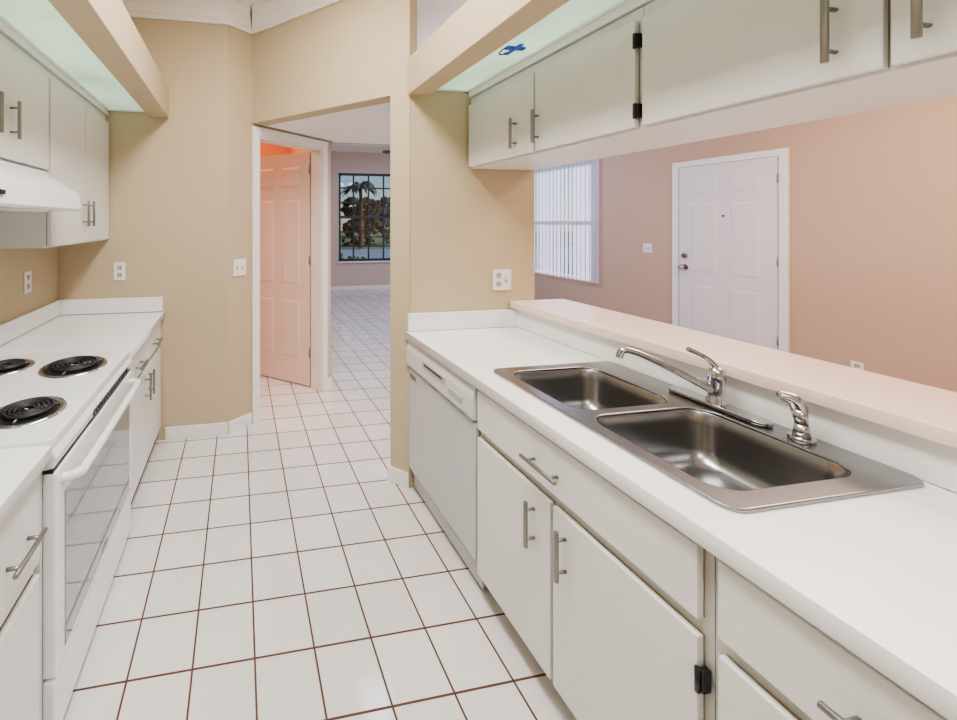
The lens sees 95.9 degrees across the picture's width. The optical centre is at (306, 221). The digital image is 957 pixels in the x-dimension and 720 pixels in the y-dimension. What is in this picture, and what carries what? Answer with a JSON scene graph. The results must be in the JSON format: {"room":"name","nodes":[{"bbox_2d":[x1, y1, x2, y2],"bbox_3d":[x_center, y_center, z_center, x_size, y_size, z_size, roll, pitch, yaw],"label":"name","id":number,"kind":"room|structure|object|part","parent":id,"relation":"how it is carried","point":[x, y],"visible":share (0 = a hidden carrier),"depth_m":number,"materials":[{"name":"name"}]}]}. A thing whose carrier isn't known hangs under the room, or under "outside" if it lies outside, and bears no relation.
{"room":"kitchen","nodes":[
{"label":"kitchen","id":0,"kind":"room"},
{"bbox_2d":[0,246,57,323],"bbox_3d":[-1.319,-0.020,0.083,0.120,3.140,5.600,0,0,-10],"label":"wall","id":1,"kind":"structure","parent":0,"point":[43,262],"depth_m":2.32,"materials":[{"name":"beige paint"}]},
{"bbox_2d":[0,33,48,170],"bbox_3d":[-1.306,-0.489,1.486,0.366,0.498,0.823,0,0,-10],"label":"upper cabinet","id":2,"kind":"object","parent":1,"relation":"attached to","point":[24,83],"visible":0.98,"depth_m":1.68,"materials":[{"name":"white laminate"}]},
{"bbox_2d":[0,160,80,211],"bbox_3d":[-1.252,-0.140,1.495,0.473,0.195,0.813,0,0,-10],"label":"range hood","id":3,"kind":"object","parent":2,"relation":"attached to","point":[22,188],"visible":1,"depth_m":1.56,"materials":[{"name":"white metal"}]},
{"bbox_2d":[23,270,31,293],"bbox_3d":[-1.629,0.350,2.333,0.010,0.127,0.078,0,0,-10],"label":"electrical outlet","id":4,"kind":"object","parent":1,"relation":"attached to","point":[27,275],"visible":1,"depth_m":2.32,"materials":[{"name":"grey plastic"}]},
{"bbox_2d":[0,68,108,248],"bbox_3d":[-1.447,-0.306,2.329,0.366,0.863,0.882,0,0,-10],"label":"upper cabinet","id":5,"kind":"object","parent":1,"relation":"attached to","point":[78,131],"visible":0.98,"depth_m":2.17,"materials":[{"name":"white laminate"}]},
{"bbox_3d":[-1.278,-0.288,2.138,0.018,0.810,0.430,0,0,-10],"label":"door","id":6,"kind":"part","parent":5,"relation":"part of","materials":[{"name":"white laminate"}]},
{"bbox_3d":[-1.350,-0.288,2.568,0.018,0.810,0.425,0,0,-10],"label":"door","id":7,"kind":"part","parent":5,"relation":"part of","materials":[{"name":"white laminate"}]},
{"bbox_2d":[0,297,162,345],"bbox_3d":[-1.289,0.582,2.349,0.686,0.103,0.896,0,0,-10],"label":"backsplash","id":8,"kind":"structure","parent":1,"relation":"attached to","point":[9,330],"depth_m":2.73,"materials":[{"name":"laminate"}]},
{"bbox_2d":[0,0,168,117],"bbox_3d":[-0.998,-0.845,0.734,0.726,0.210,4.178,0,0,-10],"label":"soffit light","id":9,"kind":"object","parent":1,"relation":"attached to","point":[95,48],"visible":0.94,"depth_m":1.81,"materials":[{"name":"beige paint"}]},
{"bbox_2d":[58,17,227,439],"bbox_3d":[-1.150,-0.020,2.890,1.141,3.140,0.120,0,0,-10],"label":"wall","id":10,"kind":"structure","parent":0,"point":[168,177],"depth_m":2.87,"materials":[{"name":"beige paint"}]},
{"bbox_2d":[114,262,125,279],"bbox_3d":[-1.310,0.345,2.796,0.078,0.127,0.010,0,0,-10],"label":"electrical outlet","id":11,"kind":"object","parent":10,"relation":"attached to","point":[119,267],"visible":1,"depth_m":2.79,"materials":[{"name":"grey plastic"}]},
{"bbox_2d":[121,0,232,24],"bbox_3d":[-1.113,-1.514,2.778,1.177,0.150,0.110,0,0,-10],"label":"crown molding","id":12,"kind":"structure","parent":10,"relation":"attached to","point":[197,11],"depth_m":2.82,"materials":[{"name":"white"}]},
{"bbox_2d":[165,422,227,439],"bbox_3d":[-0.793,1.505,2.881,0.438,0.090,0.013,0,0,-10],"label":"baseboard","id":13,"kind":"structure","parent":10,"relation":"attached to","point":[211,429],"depth_m":2.87,"materials":[{"name":"white wood"}]},
{"bbox_2d":[260,142,289,156],"bbox_3d":[-1.841,-0.020,5.420,3.360,3.140,0.100,0,0,-10],"label":"wall","id":14,"kind":"structure","parent":0,"point":[266,149],"depth_m":5.60,"materials":[{"name":"brown paint"}]},
{"bbox_2d":[228,25,329,421],"bbox_3d":[-0.222,-0.020,3.384,0.120,3.140,1.155,0,0,44],"label":"wall","id":15,"kind":"structure","parent":0,"point":[240,124],"depth_m":3.01,"materials":[{"name":"beige paint"}]},
{"bbox_2d":[233,258,245,276],"bbox_3d":[-0.500,0.340,2.990,0.019,0.127,0.118,0,0,44],"label":"light switch","id":16,"kind":"object","parent":15,"relation":"attached to","point":[239,265],"visible":1,"depth_m":2.99,"materials":[{"name":"grey plastic"}]},
{"bbox_2d":[228,0,251,34],"bbox_3d":[-0.473,-1.514,2.953,0.110,0.150,0.256,0,0,44],"label":"crown molding","id":17,"kind":"structure","parent":15,"relation":"attached to","point":[240,13],"depth_m":2.93,"materials":[{"name":"white"}]},
{"bbox_2d":[228,412,251,433],"bbox_3d":[-0.499,1.505,2.996,0.013,0.090,0.210,0,0,44],"label":"baseboard","id":18,"kind":"structure","parent":15,"relation":"attached to","point":[245,420],"depth_m":2.98,"materials":[{"name":"white wood"}]},
{"bbox_2d":[260,152,310,385],"bbox_3d":[-0.277,0.441,3.941,0.710,2.195,0.049,0,0,29],"label":"door","id":19,"kind":"structure","parent":15,"relation":"attached to","point":[285,180],"depth_m":3.88,"materials":[{"name":"beige paint"}]},
{"bbox_2d":[252,126,327,422],"bbox_3d":[-0.160,0.405,3.439,0.137,2.291,0.882,0,0,44],"label":"door frame","id":20,"kind":"structure","parent":15,"relation":"attached to","point":[316,156],"depth_m":3.67,"materials":[{"name":"white wood"}]},
{"bbox_2d":[260,127,322,148],"bbox_3d":[-0.165,-0.706,3.444,0.152,0.070,0.742,0,0,44],"label":"trim","id":21,"kind":"structure","parent":15,"relation":"attached to","point":[267,133],"depth_m":3.36,"materials":[{"name":"white wood"}]},
{"bbox_2d":[328,377,331,387],"bbox_3d":[0.212,1.505,3.742,0.013,0.090,0.059,0,0,44],"label":"baseboard","id":22,"kind":"structure","parent":15,"relation":"attached to","point":[330,378],"depth_m":3.74,"materials":[{"name":"white"}]},
{"bbox_2d":[290,148,309,153],"bbox_3d":[-0.066,-0.020,4.780,0.050,3.140,1.750,0,0,-10],"label":"wall","id":23,"kind":"structure","parent":0,"point":[292,150],"depth_m":5.03,"materials":[{"name":"brown paint"}]},
{"bbox_2d":[63,289,576,719],"bbox_3d":[0.870,1.600,3.340,8.220,0.100,11.540,0,0,-10],"label":"floor","id":24,"kind":"structure","parent":0,"point":[273,567],"depth_m":1.69,"materials":[{"name":"tile"}]},
{"bbox_2d":[0,474,47,719],"bbox_3d":[-1.031,1.114,0.914,0.703,0.872,0.343,0,0,-10],"label":"base cabinet","id":25,"kind":"object","parent":24,"relation":"on","point":[21,537],"visible":0.91,"depth_m":1.02,"materials":[{"name":"grey wood"}]},
{"bbox_3d":[-0.706,0.835,0.964,0.032,0.010,0.010,0,0,-10],"label":"handle post","id":26,"kind":"part","parent":25,"relation":"part of","materials":[{"name":"silver metal"}]},
{"bbox_3d":[-0.732,0.821,0.965,0.018,0.258,0.315,0,0,-10],"label":"drawer","id":27,"kind":"part","parent":25,"relation":"part of","materials":[{"name":"white laminate"}]},
{"bbox_3d":[-0.732,1.215,0.965,0.018,0.460,0.315,0,0,-10],"label":"door","id":28,"kind":"part","parent":25,"relation":"part of","materials":[{"name":"white laminate"}]},
{"bbox_3d":[-0.722,0.835,1.058,0.032,0.010,0.010,0,0,-10],"label":"handle post","id":29,"kind":"part","parent":25,"relation":"part of","materials":[{"name":"silver metal"}]},
{"bbox_2d":[0,349,140,719],"bbox_3d":[-1.102,1.001,1.504,0.757,1.098,0.836,0,0,-10],"label":"stove","id":30,"kind":"object","parent":24,"relation":"on","point":[79,404],"visible":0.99,"depth_m":1.36,"materials":[{"name":"white metal"}]},
{"bbox_2d":[0,360,29,373],"bbox_3d":[-1.285,0.620,1.711,0.164,0.003,0.164,0,0,-10],"label":"burner","id":31,"kind":"object","parent":30,"relation":"on","point":[6,366],"depth_m":1.69,"materials":[{"name":"black metal"}]},
{"bbox_2d":[0,399,59,424],"bbox_3d":[-0.914,0.620,1.312,0.180,0.003,0.180,0,0,-10],"label":"burner","id":32,"kind":"object","parent":30,"relation":"on","point":[22,411],"depth_m":1.29,"materials":[{"name":"black metal"}]},
{"bbox_2d":[0,349,128,448],"bbox_3d":[-1.100,0.640,1.504,0.610,0.034,0.836,0,0,-10],"label":"cooktop","id":33,"kind":"object","parent":30,"relation":"in","point":[76,381],"depth_m":1.50,"materials":[{"name":"white metal"}]},
{"bbox_2d":[44,358,102,375],"bbox_3d":[-1.003,0.620,1.723,0.220,0.003,0.220,0,0,-10],"label":"burner","id":34,"kind":"object","parent":30,"relation":"on","point":[58,366],"depth_m":1.69,"materials":[{"name":"black metal"}]},
{"bbox_3d":[-0.810,1.413,1.553,0.034,0.175,0.820,0,0,-10],"label":"storage drawer","id":35,"kind":"part","parent":30,"relation":"part of","materials":[{"name":"white metal"}]},
{"bbox_3d":[-0.808,0.684,1.553,0.039,0.060,0.822,0,0,-10],"label":"trim","id":36,"kind":"part","parent":30,"relation":"part of","materials":[{"name":"white metal"}]},
{"bbox_2d":[43,370,131,678],"bbox_3d":[-0.808,1.020,1.553,0.037,0.590,0.820,0,0,-10],"label":"oven","id":37,"kind":"object","parent":30,"relation":"in","point":[82,516],"depth_m":1.32,"materials":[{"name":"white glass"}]},
{"bbox_3d":[-0.760,0.762,1.561,0.064,0.033,0.754,0,0,-10],"label":"handle","id":38,"kind":"part","parent":30,"relation":"part of","materials":[{"name":"white metal"}]},
{"bbox_2d":[130,322,162,500],"bbox_3d":[-1.272,1.114,2.353,0.703,0.872,0.892,0,0,-10],"label":"base cabinet","id":39,"kind":"object","parent":24,"relation":"on","point":[146,362],"visible":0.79,"depth_m":2.37,"materials":[{"name":"grey wood"}]},
{"bbox_2d":[0,311,164,357],"bbox_3d":[-1.283,0.656,2.350,0.696,0.038,0.897,0,0,-10],"label":"countertop","id":40,"kind":"structure","parent":39,"relation":"on","point":[109,331],"depth_m":2.29,"materials":[{"name":"laminate"}]},
{"bbox_3d":[-0.937,0.771,2.190,0.018,0.158,0.430,0,0,-10],"label":"drawer","id":41,"kind":"part","parent":39,"relation":"part of","materials":[{"name":"white laminate"}]},
{"bbox_3d":[-0.937,1.165,2.190,0.018,0.560,0.430,0,0,-10],"label":"door","id":42,"kind":"part","parent":39,"relation":"part of","materials":[{"name":"white laminate"}]},
{"bbox_3d":[-1.009,1.165,2.622,0.018,0.560,0.425,0,0,-10],"label":"door","id":43,"kind":"part","parent":39,"relation":"part of","materials":[{"name":"white laminate"}]},
{"bbox_3d":[-1.009,0.771,2.622,0.018,0.158,0.425,0,0,-10],"label":"drawer","id":44,"kind":"part","parent":39,"relation":"part of","materials":[{"name":"white laminate"}]},
{"bbox_2d":[406,341,485,588],"bbox_3d":[0.971,1.116,2.045,0.708,0.868,0.668,0,0,-10],"label":"dishwasher","id":45,"kind":"object","parent":24,"relation":"on","point":[444,432],"visible":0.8,"depth_m":1.89,"materials":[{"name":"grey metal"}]},
{"bbox_3d":[0.645,0.756,1.990,0.038,0.143,0.668,0,0,-10],"label":"control panel","id":46,"kind":"part","parent":45,"relation":"part of","materials":[{"name":"white plastic"}]},
{"bbox_3d":[0.653,1.124,1.991,0.022,0.572,0.668,0,0,-10],"label":"door panel","id":47,"kind":"part","parent":45,"relation":"part of","materials":[{"name":"white metal"}]},
{"bbox_3d":[0.682,1.472,1.996,0.015,0.115,0.668,0,0,-10],"label":"access panel","id":48,"kind":"part","parent":45,"relation":"part of","materials":[{"name":"white metal"}]},
{"bbox_2d":[477,390,715,719],"bbox_3d":[1.092,1.114,1.301,0.736,0.872,0.830,0,0,-10],"label":"base cabinet","id":49,"kind":"object","parent":24,"relation":"on","point":[616,605],"visible":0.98,"depth_m":1.12,"materials":[{"name":"grey wood"}]},
{"bbox_3d":[0.742,1.165,1.456,0.018,0.560,0.390,0,0,-10],"label":"door","id":50,"kind":"part","parent":49,"relation":"part of","materials":[{"name":"white laminate"}]},
{"bbox_3d":[0.760,0.952,1.197,0.032,0.010,0.010,0,0,-10],"label":"handle post","id":51,"kind":"part","parent":49,"relation":"part of","materials":[{"name":"silver metal"}]},
{"bbox_3d":[0.760,1.048,1.197,0.032,0.010,0.010,0,0,-10],"label":"handle post","id":52,"kind":"part","parent":49,"relation":"part of","materials":[{"name":"silver metal"}]},
{"bbox_3d":[0.776,0.771,1.252,0.018,0.158,0.803,0,0,-10],"label":"drawer","id":53,"kind":"part","parent":49,"relation":"part of","materials":[{"name":"white laminate"}]},
{"bbox_3d":[0.809,1.165,1.053,0.018,0.560,0.400,0,0,-10],"label":"door","id":54,"kind":"part","parent":49,"relation":"part of","materials":[{"name":"white laminate"}]},
{"bbox_2d":[405,326,956,719],"bbox_3d":[1.192,0.656,0.807,0.722,0.042,3.202,0,0,-10],"label":"countertop","id":55,"kind":"structure","parent":49,"relation":"on","point":[876,574],"depth_m":0.80,"materials":[{"name":"laminate"}]},
{"bbox_2d":[494,361,923,513],"bbox_3d":[1.143,0.715,1.335,0.592,0.179,0.856,0,0,-10],"label":"sink","id":56,"kind":"object","parent":55,"relation":"in","point":[737,465],"visible":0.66,"depth_m":1.26,"materials":[{"name":"metal"}]},
{"bbox_3d":[1.062,0.714,1.530,0.416,0.176,0.363,0,0,-10],"label":"bowl","id":57,"kind":"part","parent":56,"relation":"part of","materials":[{"name":"metal"}]},
{"bbox_2d":[615,347,773,426],"bbox_3d":[1.267,0.526,1.333,0.295,0.194,0.286,0,0,-10],"label":"kitchen faucet","id":58,"kind":"object","parent":56,"relation":"on","point":[715,386],"visible":1,"depth_m":1.35,"materials":[{"name":"silver metal"}]},
{"bbox_3d":[1.242,0.512,1.395,0.288,0.138,0.033,0,0,16],"label":"spout","id":59,"kind":"part","parent":58,"relation":"part of","materials":[{"name":"silver metal"}]},
{"bbox_3d":[1.349,0.466,1.362,0.091,0.074,0.022,0,0,15],"label":"lever","id":60,"kind":"part","parent":58,"relation":"part of","materials":[{"name":"silver metal"}]},
{"bbox_3d":[1.383,0.617,1.352,0.060,0.012,0.286,0,0,-10],"label":"deck plate","id":61,"kind":"part","parent":58,"relation":"part of","materials":[{"name":"silver metal"}]},
{"bbox_3d":[1.145,0.714,1.141,0.451,0.176,0.383,0,0,-10],"label":"bowl","id":62,"kind":"part","parent":56,"relation":"part of","materials":[{"name":"metal"}]},
{"bbox_2d":[776,391,816,444],"bbox_3d":[1.407,0.559,1.148,0.073,0.133,0.054,0,0,20],"label":"sprayer","id":63,"kind":"object","parent":56,"relation":"on","point":[801,433],"visible":1,"depth_m":1.14,"materials":[{"name":"silver metal"}]},
{"bbox_2d":[716,557,946,719],"bbox_3d":[1.205,1.114,0.626,0.736,0.872,0.536,0,0,-10],"label":"base cabinet","id":64,"kind":"object","parent":24,"relation":"on","point":[772,663],"visible":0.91,"depth_m":0.72,"materials":[{"name":"grey wood"}]},
{"bbox_3d":[0.890,1.165,0.571,0.018,0.560,0.503,0,0,-10],"label":"door","id":65,"kind":"part","parent":64,"relation":"part of","materials":[{"name":"white laminate"}]},
{"bbox_3d":[0.855,0.785,0.628,0.032,0.010,0.010,0,0,-10],"label":"handle post","id":66,"kind":"part","parent":64,"relation":"part of","materials":[{"name":"silver metal"}]},
{"bbox_3d":[-0.928,1.114,0.300,0.703,0.872,0.898,0,0,-10],"label":"base cabinet","id":67,"kind":"object","parent":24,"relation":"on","visible":0},
{"bbox_2d":[0,445,51,522],"bbox_3d":[-0.960,0.656,0.421,0.696,0.038,1.349,0,0,-10],"label":"countertop","id":68,"kind":"structure","parent":67,"relation":"on","point":[19,467],"depth_m":1.03,"materials":[{"name":"laminate"}]},
{"bbox_2d":[258,102,389,143],"bbox_3d":[0.445,-0.810,3.125,1.670,0.100,1.443,0,0,-10],"label":"ceiling","id":69,"kind":"structure","parent":0,"point":[368,124],"depth_m":3.18,"materials":[{"name":"white paint"}]},
{"bbox_2d":[330,141,330,376],"bbox_3d":[-0.237,-0.020,6.318,0.100,3.140,5.060,0,0,-10],"label":"wall","id":70,"kind":"structure","parent":0,"point":[330,141],"depth_m":3.83,"materials":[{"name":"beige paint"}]},
{"bbox_2d":[252,0,416,125],"bbox_3d":[0.122,-1.175,2.756,1.271,0.830,0.120,0,0,36],"label":"wall","id":71,"kind":"structure","parent":0,"point":[344,55],"depth_m":2.64,"materials":[{"name":"beige paint"}]},
{"bbox_2d":[252,0,342,34],"bbox_3d":[0.053,-1.514,2.662,1.271,0.150,0.110,0,0,36],"label":"crown molding","id":72,"kind":"structure","parent":71,"relation":"attached to","point":[266,14],"depth_m":2.85,"materials":[{"name":"white"}]},
{"bbox_2d":[408,0,653,97],"bbox_3d":[1.274,-0.845,0.719,0.830,0.210,3.398,0,0,-10],"label":"soffit light","id":73,"kind":"object","parent":71,"relation":"attached to","point":[462,55],"visible":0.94,"depth_m":1.72,"materials":[{"name":"beige paint"}]},
{"bbox_2d":[499,44,525,54],"bbox_3d":[0.925,-0.771,1.798,0.107,0.024,0.084,0,0,44],"label":"clip","id":74,"kind":"object","parent":73,"relation":"attached to","point":[519,47],"visible":1,"depth_m":1.78,"materials":[{"name":"blue plastic"}]},
{"bbox_3d":[1.119,-0.789,0.687,0.231,0.008,3.386,0,0,-10],"label":"diffuser panel","id":75,"kind":"part","parent":73,"relation":"part of","materials":[{"name":"white plastic"}]},
{"bbox_2d":[642,0,956,132],"bbox_3d":[1.415,-0.528,0.874,0.481,0.420,1.056,0,0,-10],"label":"upper cabinet","id":76,"kind":"object","parent":73,"relation":"attached to","point":[731,66],"visible":1,"depth_m":1.03,"materials":[{"name":"white laminate"}]},
{"bbox_3d":[1.188,-0.483,0.909,0.032,0.010,0.010,0,0,-10],"label":"handle post","id":77,"kind":"part","parent":76,"relation":"part of","materials":[{"name":"silver metal"}]},
{"bbox_3d":[1.188,-0.387,0.909,0.032,0.010,0.010,0,0,-10],"label":"handle post","id":78,"kind":"part","parent":76,"relation":"part of","materials":[{"name":"silver metal"}]},
{"bbox_3d":[1.268,-0.509,0.584,0.018,0.367,0.512,0,0,-10],"label":"door","id":79,"kind":"part","parent":76,"relation":"part of","materials":[{"name":"white laminate"}]},
{"bbox_3d":[1.209,-0.387,0.785,0.032,0.010,0.010,0,0,-10],"label":"handle post","id":80,"kind":"part","parent":76,"relation":"part of","materials":[{"name":"silver metal"}]},
{"bbox_2d":[241,0,466,152],"bbox_3d":[0.870,-1.640,3.340,8.220,0.100,11.540,0,0,-10],"label":"ceiling","id":81,"kind":"structure","parent":0,"point":[431,14],"depth_m":3.13,"materials":[{"name":"white paint"}]},
{"bbox_2d":[331,151,389,285],"bbox_3d":[1.574,-0.020,9.247,4.640,3.140,0.120,0,0,-10],"label":"wall","id":82,"kind":"structure","parent":0,"point":[367,273],"depth_m":9.10,"materials":[{"name":"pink paint"}]},
{"bbox_2d":[331,285,389,290],"bbox_3d":[1.639,1.500,9.189,4.530,0.100,0.014,0,0,-10],"label":"baseboard","id":83,"kind":"structure","parent":82,"relation":"attached to","point":[365,287],"depth_m":9.11,"materials":[{"name":"white wood"}]},
{"bbox_2d":[337,261,389,262],"bbox_3d":[1.609,0.906,9.161,1.860,0.028,0.059,0,0,-10],"label":"sill","id":84,"kind":"structure","parent":82,"relation":"attached to","point":[338,261],"depth_m":9.05,"materials":[{"name":"white wood"}]},
{"bbox_2d":[339,173,389,260],"bbox_3d":[1.595,-0.110,9.241,1.800,2.000,0.080,0,0,-10],"label":"frame","id":85,"kind":"object","parent":82,"relation":"attached to","point":[340,174],"visible":0.45,"depth_m":9.10,"materials":[{"name":"grey metal"}]},
{"bbox_2d":[341,176,389,258],"bbox_3d":[1.595,-0.110,9.241,1.700,1.900,0.028,0,0,-10],"label":"muntins","id":86,"kind":"object","parent":82,"relation":"attached to","point":[353,217],"visible":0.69,"depth_m":9.20,"materials":[{"name":"grey metal"}]},
{"bbox_2d":[331,141,389,146],"bbox_3d":[0.684,-0.820,3.967,0.920,0.120,0.100,0,0,-10],"label":"wall","id":87,"kind":"structure","parent":0,"point":[332,143],"depth_m":3.92,"materials":[{"name":"beige paint"}]},
{"bbox_2d":[390,92,409,487],"bbox_3d":[0.585,0.395,2.415,0.170,2.310,0.170,0,0,-10],"label":"wall","id":88,"kind":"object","parent":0,"point":[399,103],"depth_m":2.37,"materials":[{"name":"beige paint"}]},
{"bbox_2d":[388,463,408,487],"bbox_3d":[0.533,1.505,2.407,0.102,0.090,0.185,0,0,-10],"label":"baseboard","id":89,"kind":"structure","parent":88,"relation":"attached to","point":[400,477],"depth_m":2.36,"materials":[{"name":"white wood"}]},
{"bbox_2d":[410,90,533,487],"bbox_3d":[0.993,0.300,2.458,0.810,2.500,0.120,0,0,-10],"label":"wall","id":90,"kind":"structure","parent":0,"point":[466,223],"depth_m":2.38,"materials":[{"name":"beige paint"}]},
{"bbox_2d":[492,269,510,289],"bbox_3d":[1.182,0.350,2.418,0.123,0.127,0.019,0,0,-10],"label":"electrical outlet","id":91,"kind":"object","parent":90,"relation":"attached to","point":[501,278],"visible":1,"depth_m":2.42,"materials":[{"name":"grey plastic"}]},
{"bbox_2d":[469,6,741,169],"bbox_3d":[1.242,-0.528,1.907,0.481,0.420,1.040,0,0,-10],"label":"upper cabinet","id":92,"kind":"object","parent":90,"relation":"attached to","point":[582,102],"visible":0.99,"depth_m":1.67,"materials":[{"name":"white laminate"}]},
{"bbox_3d":[1.012,-0.509,2.115,0.018,0.367,0.533,0,0,-10],"label":"door","id":93,"kind":"part","parent":92,"relation":"part of","materials":[{"name":"white laminate"}]},
{"bbox_3d":[1.096,-0.509,1.609,0.018,0.367,0.472,0,0,-10],"label":"door","id":94,"kind":"part","parent":92,"relation":"part of","materials":[{"name":"white laminate"}]},
{"bbox_2d":[408,309,956,492],"bbox_3d":[1.198,0.578,0.808,0.709,0.111,3.198,0,0,-10],"label":"backsplash","id":95,"kind":"structure","parent":90,"relation":"attached to","point":[932,462],"depth_m":1.28,"materials":[{"name":"laminate"}]},
{"bbox_2d":[534,96,956,391],"bbox_3d":[4.855,-0.020,4.068,0.120,3.140,11.420,0,0,-10],"label":"wall","id":96,"kind":"structure","parent":0,"point":[873,194],"depth_m":3.61,"materials":[{"name":"paint"}]},
{"bbox_2d":[535,161,585,279],"bbox_3d":[4.353,-0.040,7.066,0.060,1.940,1.900,0,0,-10],"label":"frame","id":97,"kind":"object","parent":96,"relation":"attached to","point":[585,161],"visible":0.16,"depth_m":6.80,"materials":[{"name":"white"}]},
{"bbox_2d":[534,159,598,283],"bbox_3d":[4.258,-0.050,7.037,0.065,1.980,2.005,0,0,-10],"label":"vertical blinds","id":98,"kind":"object","parent":96,"relation":"attached to","point":[592,166],"visible":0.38,"depth_m":6.57,"materials":[{"name":"white plastic"}]},
{"bbox_2d":[643,243,651,252],"bbox_3d":[4.565,0.350,5.368,0.019,0.127,0.123,0,0,-10],"label":"light switch","id":99,"kind":"object","parent":96,"relation":"attached to","point":[647,247],"visible":1,"depth_m":5.37,"materials":[{"name":"grey plastic"}]},
{"bbox_2d":[672,163,678,325],"bbox_3d":[4.618,0.405,5.007,0.034,2.290,0.070,0,0,-10],"label":"door frame","id":100,"kind":"structure","parent":96,"relation":"attached to","point":[675,170],"depth_m":5.00,"materials":[{"name":"white wood"}]},
{"bbox_2d":[678,156,778,349],"bbox_3d":[4.661,0.435,4.502,0.126,2.205,0.920,0,0,-10],"label":"door","id":101,"kind":"structure","parent":96,"relation":"attached to","point":[729,287],"depth_m":4.43,"materials":[{"name":"white paint"}]},
{"bbox_3d":[4.566,0.550,4.881,0.064,0.064,0.064,0,0,-10],"label":"knob","id":102,"kind":"part","parent":101,"relation":"part of","materials":[{"name":"silver metal"}]},
{"bbox_2d":[681,253,687,257],"bbox_3d":[4.615,0.410,4.889,0.024,0.064,0.064,0,0,-10],"label":"deadbolt","id":103,"kind":"object","parent":101,"relation":"attached to","point":[683,255],"visible":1,"depth_m":4.88,"materials":[{"name":"grey metal"}]},
{"bbox_2d":[678,149,778,167],"bbox_3d":[4.702,-0.705,4.509,0.034,0.070,0.940,0,0,-10],"label":"trim","id":104,"kind":"structure","parent":96,"relation":"attached to","point":[775,152],"depth_m":4.43,"materials":[{"name":"white wood"}]},
{"bbox_2d":[779,148,789,352],"bbox_3d":[4.785,0.405,4.011,0.034,2.290,0.070,0,0,-10],"label":"door frame","id":105,"kind":"structure","parent":96,"relation":"attached to","point":[784,153],"depth_m":4.00,"materials":[{"name":"white wood"}]},
{"bbox_2d":[851,360,863,369],"bbox_3d":[4.876,1.300,3.544,0.010,0.127,0.078,0,0,-10],"label":"electrical outlet","id":106,"kind":"object","parent":96,"relation":"attached to","point":[854,364],"visible":0.51,"depth_m":3.54,"materials":[{"name":"grey plastic"}]},
{"label":"outside","id":107,"kind":"structure","parent":0,"visible":0},
{"bbox_2d":[341,231,585,276],"bbox_3d":[8.260,1.850,41.485,90.000,0.100,60.900,0,0,-10],"label":"lawn","id":108,"kind":"structure","parent":107,"point":[377,237],"depth_m":36.92,"materials":[{"name":"green plant"}]},
{"bbox_2d":[341,253,365,258],"bbox_3d":[1.280,1.423,12.418,1.167,0.884,1.211,0,0,-10],"label":"shrub","id":109,"kind":"object","parent":108,"relation":"on","point":[342,254],"visible":0.04,"depth_m":12.14,"materials":[{"name":"green plant"}]},
{"bbox_2d":[341,181,377,248],"bbox_3d":[3.513,-0.503,26.902,2.822,4.621,3.050,0,0,-10],"label":"palm tree","id":110,"kind":"object","parent":108,"relation":"on","point":[364,183],"visible":0.9,"depth_m":26.86,"materials":[{"name":"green plant"}]},
{"bbox_2d":[342,222,377,245],"bbox_3d":[4.094,0.993,31.084,2.717,2.024,2.753,0,0,-10],"label":"shrub","id":111,"kind":"object","parent":108,"relation":"on","point":[346,226],"visible":0.6,"depth_m":30.65,"materials":[{"name":"green plant"}]},
{"bbox_2d":[341,196,389,236],"bbox_3d":[6.739,-0.537,45.668,5.386,4.700,5.766,0,0,-42],"label":"tree","id":112,"kind":"object","parent":108,"relation":"on","point":[374,209],"visible":0.62,"depth_m":44.08,"materials":[{"name":"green plant"}]},
{"bbox_2d":[380,222,389,243],"bbox_3d":[7.583,0.926,32.669,2.801,2.140,2.546,0,0,-26],"label":"shrub","id":113,"kind":"object","parent":108,"relation":"on","point":[387,225],"visible":0.12,"depth_m":32.45,"materials":[{"name":"green plant"}]},
{"bbox_2d":[384,196,389,215],"bbox_3d":[11.815,-0.719,48.716,5.391,5.062,5.604,0,0,-45],"label":"tree","id":114,"kind":"object","parent":108,"relation":"on","point":[388,199],"visible":0.02,"depth_m":47.77,"materials":[{"name":"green plant"}]},
{"bbox_3d":[1.624,1.038,0.778,0.120,1.025,3.399,0,0,-10],"label":"wall","id":115,"kind":"structure","parent":0,"visible":0},
{"bbox_2d":[510,299,956,448],"bbox_3d":[1.698,0.500,0.790,0.376,0.040,3.404,0,0,-10],"label":"bar ledge","id":116,"kind":"object","parent":115,"relation":"on","point":[916,409],"visible":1,"depth_m":1.28,"materials":[{"name":"beige laminate"}]},
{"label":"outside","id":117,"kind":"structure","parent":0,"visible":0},
{"bbox_2d":[341,247,585,264],"bbox_3d":[11.490,1.785,22.203,90.000,0.030,10.000,0,0,-10],"label":"ground","id":118,"kind":"structure","parent":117,"point":[373,253],"depth_m":22.48,"materials":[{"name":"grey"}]}
]}

